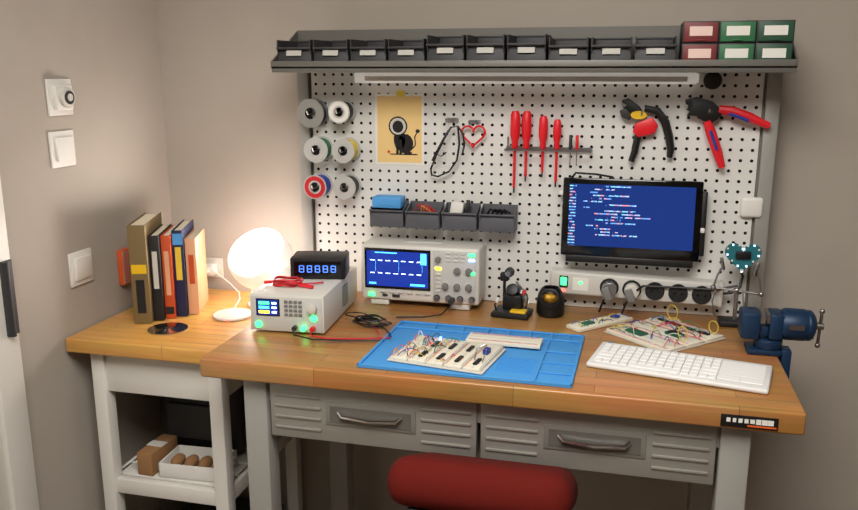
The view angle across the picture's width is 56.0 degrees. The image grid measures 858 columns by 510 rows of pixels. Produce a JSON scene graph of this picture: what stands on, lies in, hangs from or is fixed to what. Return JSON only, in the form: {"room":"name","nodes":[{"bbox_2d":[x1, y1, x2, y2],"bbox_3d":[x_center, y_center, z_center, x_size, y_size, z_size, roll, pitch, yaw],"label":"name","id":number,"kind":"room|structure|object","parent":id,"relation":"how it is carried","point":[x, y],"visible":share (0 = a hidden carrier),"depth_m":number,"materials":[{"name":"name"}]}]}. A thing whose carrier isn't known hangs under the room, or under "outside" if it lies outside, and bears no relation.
{"room":"electronics workshop","nodes":[
{"label":"electronics workshop","id":0,"kind":"room"},
{"bbox_2d":[0,0,190,509],"bbox_3d":[-1.368,0.227,0.377,0.120,2.500,4.360,3,13,14],"label":"wall","id":1,"kind":"structure","parent":0,"point":[103,56],"depth_m":2.04,"materials":[{"name":"paint"}]},
{"bbox_2d":[0,178,39,509],"bbox_3d":[-1.037,0.198,1.329,0.071,2.135,1.010,3,13,14],"label":"door frame","id":2,"kind":"structure","parent":1,"relation":"attached to","point":[18,487],"depth_m":1.82,"materials":[{"name":"white paint"}]},
{"bbox_2d":[45,79,74,115],"bbox_3d":[-0.876,-0.379,1.940,0.034,0.086,0.086,3,13,14],"label":"thermostat","id":3,"kind":"object","parent":1,"relation":"attached to","point":[60,95],"visible":1,"depth_m":1.92,"materials":[{"name":"white plastic"}]},
{"bbox_2d":[48,130,75,168],"bbox_3d":[-0.887,-0.258,1.962,0.014,0.086,0.086,3,13,14],"label":"light switch","id":4,"kind":"object","parent":1,"relation":"attached to","point":[62,148],"visible":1,"depth_m":1.95,"materials":[{"name":"white plastic"}]},
{"bbox_2d":[67,247,93,287],"bbox_3d":[-0.881,0.032,2.052,0.014,0.086,0.086,3,13,14],"label":"light switch","id":5,"kind":"object","parent":1,"relation":"attached to","point":[80,265],"visible":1,"depth_m":2.04,"materials":[{"name":"white plastic"}]},
{"bbox_2d":[117,247,130,284],"bbox_3d":[-0.836,0.030,2.230,0.017,0.098,0.056,3,13,14],"label":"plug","id":6,"kind":"object","parent":1,"relation":"attached to","point":[124,266],"visible":0.65,"depth_m":2.21,"materials":[{"name":"orange plastic"}]},
{"bbox_2d":[156,0,857,509],"bbox_3d":[1.056,-0.150,2.040,4.000,2.500,0.120,3,13,14],"label":"wall","id":7,"kind":"structure","parent":0,"point":[232,122],"depth_m":2.16,"materials":[{"name":"paint"}]},
{"bbox_2d":[206,257,223,277],"bbox_3d":[-0.659,0.044,2.429,0.060,0.060,0.055,3,13,14],"label":"outlet","id":8,"kind":"object","parent":7,"relation":"attached to","point":[215,264],"visible":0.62,"depth_m":2.44,"materials":[{"name":"grey plastic"}]},
{"bbox_2d":[740,197,763,217],"bbox_3d":[0.785,-0.116,1.966,0.052,0.050,0.016,3,13,14],"label":"sensor","id":9,"kind":"object","parent":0,"point":[751,207],"visible":1,"depth_m":1.96,"materials":[{"name":"white plastic"}]},
{"bbox_3d":[0.515,1.598,0.207,4.000,0.100,4.600,3,13,14],"label":"floor","id":10,"kind":"structure","parent":0,"visible":0},
{"bbox_2d":[65,288,302,509],"bbox_3d":[-0.624,0.607,2.296,0.448,0.910,0.519,3,13,14],"label":"side table","id":11,"kind":"object","parent":10,"relation":"on","point":[125,352],"visible":0.52,"depth_m":2.04,"materials":[{"name":"white"}]},
{"bbox_2d":[127,212,161,323],"bbox_3d":[-0.759,0.030,2.184,0.044,0.262,0.201,-1,13,-6],"label":"book","id":12,"kind":"object","parent":11,"relation":"on","point":[141,228],"visible":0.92,"depth_m":2.09,"materials":[{"name":"brown paper"}]},
{"bbox_2d":[137,434,177,475],"bbox_3d":[-0.728,0.535,2.170,0.046,0.063,0.120,4,13,16],"label":"cardboard box","id":13,"kind":"object","parent":11,"relation":"on","point":[152,454],"visible":0.85,"depth_m":2.13,"materials":[{"name":"brown cardboard"}]},
{"bbox_2d":[148,224,170,320],"bbox_3d":[-0.724,0.044,2.198,0.026,0.230,0.171,-1,13,-6],"label":"book","id":14,"kind":"object","parent":11,"relation":"on","point":[156,269],"visible":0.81,"depth_m":2.12,"materials":[{"name":"black paper"}]},
{"bbox_2d":[147,322,187,334],"bbox_3d":[-0.671,0.188,2.073,0.100,0.004,0.100,3,13,14],"label":"disc","id":15,"kind":"object","parent":11,"relation":"on","point":[169,328],"visible":1,"depth_m":2.07,"materials":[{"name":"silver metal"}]},
{"bbox_2d":[160,225,176,317],"bbox_3d":[-0.699,0.042,2.213,0.024,0.226,0.161,-1,13,-6],"label":"book","id":16,"kind":"object","parent":11,"relation":"on","point":[168,272],"visible":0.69,"depth_m":2.14,"materials":[{"name":"orange paper"}]},
{"bbox_2d":[171,219,193,315],"bbox_3d":[-0.674,0.032,2.235,0.028,0.236,0.171,-1,13,-6],"label":"book","id":17,"kind":"object","parent":11,"relation":"on","point":[181,230],"visible":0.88,"depth_m":2.16,"materials":[{"name":"blue paper"}]},
{"bbox_2d":[184,228,208,313],"bbox_3d":[-0.646,0.043,2.247,0.028,0.210,0.151,-1,13,-6],"label":"book","id":18,"kind":"object","parent":11,"relation":"on","point":[196,265],"visible":1,"depth_m":2.19,"materials":[{"name":"beige paper"}]},
{"bbox_2d":[158,445,237,482],"bbox_3d":[-0.612,0.553,2.144,0.170,0.040,0.110,2,13,11],"label":"tray","id":19,"kind":"object","parent":11,"relation":"on","point":[187,462],"visible":0.75,"depth_m":2.12,"materials":[{"name":"white plastic"}]},
{"bbox_2d":[161,385,246,454],"bbox_3d":[-0.606,0.394,2.302,0.250,0.281,0.230,3,13,14],"label":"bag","id":20,"kind":"object","parent":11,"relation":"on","point":[187,422],"visible":0.29,"depth_m":2.21,"materials":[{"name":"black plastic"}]},
{"bbox_2d":[207,268,250,320],"bbox_3d":[-0.566,0.105,2.280,0.104,0.074,0.330,-4,13,-18],"label":"lamp","id":21,"kind":"object","parent":11,"relation":"on","point":[234,314],"visible":0.92,"depth_m":2.17,"materials":[{"name":"white plastic"}]},
{"bbox_2d":[185,497,283,509],"bbox_3d":[-0.620,0.841,2.346,0.280,0.110,0.355,3,13,14],"label":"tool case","id":22,"kind":"object","parent":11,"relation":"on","point":[242,503],"visible":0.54,"depth_m":2.45,"materials":[{"name":"black plastic"}]},
{"bbox_2d":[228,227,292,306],"bbox_3d":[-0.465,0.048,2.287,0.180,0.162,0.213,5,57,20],"label":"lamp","id":23,"kind":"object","parent":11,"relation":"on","point":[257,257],"visible":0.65,"depth_m":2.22,"materials":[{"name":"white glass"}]},
{"bbox_2d":[387,452,577,509],"bbox_3d":[0.117,0.775,1.639,0.567,0.872,0.543,3,13,14],"label":"stool","id":24,"kind":"object","parent":10,"relation":"on","point":[431,481],"visible":1,"depth_m":1.42,"materials":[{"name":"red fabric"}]},
{"bbox_2d":[200,26,806,509],"bbox_3d":[0.168,0.306,1.919,1.230,1.663,0.613,3,13,14],"label":"workbench","id":25,"kind":"object","parent":10,"relation":"on","point":[588,420],"visible":0.73,"depth_m":1.95,"materials":[{"name":"grey metal"}]},
{"bbox_2d":[297,98,327,127],"bbox_3d":[-0.313,-0.379,2.157,0.076,0.076,0.072,3,13,14],"label":"spool","id":26,"kind":"object","parent":25,"relation":"attached to","point":[306,118],"visible":0.98,"depth_m":2.15,"materials":[{"name":"grey plastic"}]},
{"bbox_2d":[303,173,332,198],"bbox_3d":[-0.303,-0.186,2.191,0.066,0.066,0.086,3,13,14],"label":"spool","id":27,"kind":"object","parent":25,"relation":"attached to","point":[312,190],"visible":1,"depth_m":2.18,"materials":[{"name":"red plastic"}]},
{"bbox_2d":[304,136,332,162],"bbox_3d":[-0.299,-0.283,2.170,0.068,0.068,0.082,3,13,14],"label":"spool","id":28,"kind":"object","parent":25,"relation":"attached to","point":[312,153],"visible":0.98,"depth_m":2.16,"materials":[{"name":"white plastic"}]},
{"bbox_2d":[250,266,389,341],"bbox_3d":[-0.235,0.116,2.007,0.342,0.094,0.372,2,13,9],"label":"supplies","id":29,"kind":"object","parent":25,"relation":"on","point":[322,307],"visible":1,"depth_m":1.91,"materials":[{"name":"white"}]},
{"bbox_2d":[264,276,323,288],"bbox_3d":[-0.335,0.064,1.970,0.146,0.022,0.061,2,13,8],"label":"lead","id":30,"kind":"object","parent":29,"relation":"on","point":[285,281],"visible":1,"depth_m":1.96,"materials":[{"name":"red plastic"}]},
{"bbox_2d":[290,251,349,278],"bbox_3d":[-0.278,0.025,2.068,0.138,0.054,0.092,0,13,2],"label":"digital clock","id":31,"kind":"object","parent":29,"relation":"on","point":[319,265],"visible":1,"depth_m":2.03,"materials":[{"name":"black plastic"}]},
{"bbox_2d":[328,100,354,123],"bbox_3d":[-0.233,-0.378,2.131,0.060,0.060,0.082,3,13,14],"label":"spool","id":32,"kind":"object","parent":25,"relation":"attached to","point":[347,107],"visible":1,"depth_m":2.12,"materials":[{"name":"white plastic"}]},
{"bbox_2d":[331,137,359,162],"bbox_3d":[-0.223,-0.279,2.150,0.064,0.064,0.086,3,13,14],"label":"spool","id":33,"kind":"object","parent":25,"relation":"attached to","point":[340,154],"visible":1,"depth_m":2.14,"materials":[{"name":"white plastic"}]},
{"bbox_2d":[333,174,360,198],"bbox_3d":[-0.223,-0.183,2.173,0.064,0.064,0.082,3,13,14],"label":"spool","id":34,"kind":"object","parent":25,"relation":"attached to","point":[351,181],"visible":1,"depth_m":2.16,"materials":[{"name":"white plastic"}]},
{"bbox_2d":[345,312,391,336],"bbox_3d":[-0.135,0.168,1.937,0.210,0.023,0.146,8,15,33],"label":"cables","id":35,"kind":"object","parent":25,"relation":"on","point":[368,319],"visible":1,"depth_m":1.97,"materials":[{"name":"black plastic"}]},
{"bbox_2d":[375,90,423,164],"bbox_3d":[-0.079,-0.337,2.143,0.134,0.195,0.003,3,13,14],"label":"postcard","id":36,"kind":"object","parent":25,"relation":"attached to","point":[399,125],"visible":1,"depth_m":2.14,"materials":[{"name":"yellow paper"}]},
{"bbox_2d":[361,237,485,309],"bbox_3d":[-0.016,0.047,2.145,0.318,0.166,0.120,3,13,13],"label":"oscilloscope","id":37,"kind":"object","parent":25,"relation":"on","point":[425,270],"visible":1,"depth_m":2.10,"materials":[{"name":"white plastic"}]},
{"bbox_2d":[396,297,454,317],"bbox_3d":[-0.007,0.133,2.054,0.131,0.036,0.098,3,13,14],"label":"cable","id":38,"kind":"object","parent":25,"relation":"on","point":[451,300],"visible":1,"depth_m":2.04,"materials":[{"name":"black plastic"}]},
{"bbox_2d":[369,194,517,232],"bbox_3d":[0.037,-0.111,2.131,0.390,0.079,0.065,3,13,14],"label":"bins","id":39,"kind":"object","parent":25,"relation":"attached to","point":[398,211],"visible":1,"depth_m":2.12,"materials":[{"name":"grey plastic"}]},
{"bbox_2d":[430,118,464,176],"bbox_3d":[0.049,-0.278,2.101,0.097,0.155,0.046,3,13,14],"label":"cable","id":40,"kind":"object","parent":25,"relation":"hanging from","point":[453,120],"visible":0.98,"depth_m":2.10,"materials":[{"name":"black plastic"}]},
{"bbox_2d":[357,320,584,387],"bbox_3d":[0.105,0.211,1.784,0.447,0.008,0.318,3,13,15],"label":"mat","id":41,"kind":"object","parent":25,"relation":"on","point":[553,360],"visible":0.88,"depth_m":1.75,"materials":[{"name":"blue plastic"}]},
{"bbox_2d":[387,330,506,374],"bbox_3d":[0.041,0.199,1.746,0.215,0.038,0.165,5,14,22],"label":"breadboard project","id":42,"kind":"object","parent":41,"relation":"on","point":[440,352],"visible":1,"depth_m":1.72,"materials":[{"name":"grey plastic"}]},
{"bbox_2d":[466,332,542,348],"bbox_3d":[0.170,0.193,1.823,0.168,0.009,0.055,3,13,15],"label":"spare breadboard","id":43,"kind":"object","parent":41,"relation":"on","point":[511,341],"visible":1,"depth_m":1.81,"materials":[{"name":"beige plastic"}]},
{"bbox_2d":[461,120,485,147],"bbox_3d":[0.115,-0.311,2.085,0.066,0.072,0.031,3,13,14],"label":"heart","id":44,"kind":"object","parent":25,"relation":"hanging from","point":[476,122],"visible":0.92,"depth_m":2.08,"materials":[{"name":"red metal"}]},
{"bbox_2d":[276,34,676,60],"bbox_3d":[0.100,-0.500,1.975,0.965,0.074,0.134,3,13,14],"label":"bins","id":45,"kind":"object","parent":25,"relation":"on","point":[503,47],"visible":0.83,"depth_m":1.94,"materials":[{"name":"grey plastic"}]},
{"bbox_2d":[491,267,532,319],"bbox_3d":[0.210,0.095,2.040,0.095,0.120,0.083,4,13,18],"label":"iron stand","id":46,"kind":"object","parent":25,"relation":"on","point":[514,300],"visible":1,"depth_m":2.04,"materials":[{"name":"black plastic"}]},
{"bbox_2d":[504,111,591,192],"bbox_3d":[0.301,-0.259,2.043,0.218,0.208,0.042,3,13,14],"label":"rack","id":47,"kind":"object","parent":25,"relation":"attached to","point":[514,147],"visible":1,"depth_m":2.03,"materials":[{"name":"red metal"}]},
{"bbox_2d":[536,285,564,317],"bbox_3d":[0.308,0.116,2.047,0.072,0.076,0.077,3,13,14],"label":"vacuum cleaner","id":48,"kind":"object","parent":25,"relation":"on","point":[550,303],"visible":1,"depth_m":2.02,"materials":[{"name":"black plastic"}]},
{"bbox_2d":[566,313,632,332],"bbox_3d":[0.419,0.162,1.979,0.178,0.017,0.046,-8,15,-31],"label":"small breadboard","id":49,"kind":"object","parent":25,"relation":"on","point":[595,323],"visible":1,"depth_m":1.97,"materials":[{"name":"beige plastic"}]},
{"bbox_2d":[559,172,707,267],"bbox_3d":[0.506,-0.090,2.026,0.358,0.228,0.034,3,9,14],"label":"monitor","id":50,"kind":"object","parent":25,"relation":"attached to","point":[659,223],"visible":1,"depth_m":2.01,"materials":[{"name":"black"}]},
{"bbox_2d":[550,266,743,313],"bbox_3d":[0.544,0.092,2.040,0.473,0.114,0.082,4,13,13],"label":"power strip","id":51,"kind":"object","parent":25,"relation":"attached to","point":[629,287],"visible":0.96,"depth_m":2.03,"materials":[{"name":"grey plastic"}]},
{"bbox_2d":[620,98,674,161],"bbox_3d":[0.534,-0.304,1.977,0.136,0.156,0.036,3,13,14],"label":"pliers","id":52,"kind":"object","parent":25,"relation":"hanging from","point":[645,127],"visible":0.98,"depth_m":1.97,"materials":[{"name":"black metal"}]},
{"bbox_2d":[604,305,725,351],"bbox_3d":[0.552,0.165,1.893,0.201,0.049,0.191,-8,15,-32],"label":"large breadboard","id":53,"kind":"object","parent":25,"relation":"on","point":[665,333],"visible":1,"depth_m":1.87,"materials":[{"name":"grey plastic"}]},
{"bbox_2d":[586,342,772,394],"bbox_3d":[0.519,0.230,1.677,0.355,0.016,0.142,6,16,25],"label":"keyboard","id":54,"kind":"object","parent":25,"relation":"on","point":[711,371],"visible":1,"depth_m":1.66,"materials":[{"name":"white plastic"}]},
{"bbox_2d":[685,97,770,167],"bbox_3d":[0.710,-0.291,1.931,0.197,0.168,0.044,3,13,14],"label":"pliers","id":55,"kind":"object","parent":25,"relation":"hanging from","point":[708,112],"visible":1,"depth_m":1.92,"materials":[{"name":"red metal"}]},
{"bbox_2d":[678,20,795,59],"bbox_3d":[0.690,-0.478,1.826,0.231,0.095,0.128,3,13,14],"label":"storage bins","id":56,"kind":"object","parent":25,"relation":"on","point":[736,40],"visible":0.94,"depth_m":1.77,"materials":[{"name":"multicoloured plastic"}]},
{"bbox_2d":[710,243,763,327],"bbox_3d":[0.747,0.070,1.955,0.123,0.206,0.055,3,13,14],"label":"helping hands","id":57,"kind":"object","parent":25,"relation":"on","point":[739,257],"visible":0.96,"depth_m":1.93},
{"bbox_2d":[737,306,824,378],"bbox_3d":[0.770,0.226,1.783,0.171,0.239,0.071,3,13,14],"label":"bench vise","id":58,"kind":"object","parent":25,"relation":"attached to","point":[774,331],"visible":0.88,"depth_m":1.75,"materials":[{"name":"blue metal"}]}
]}

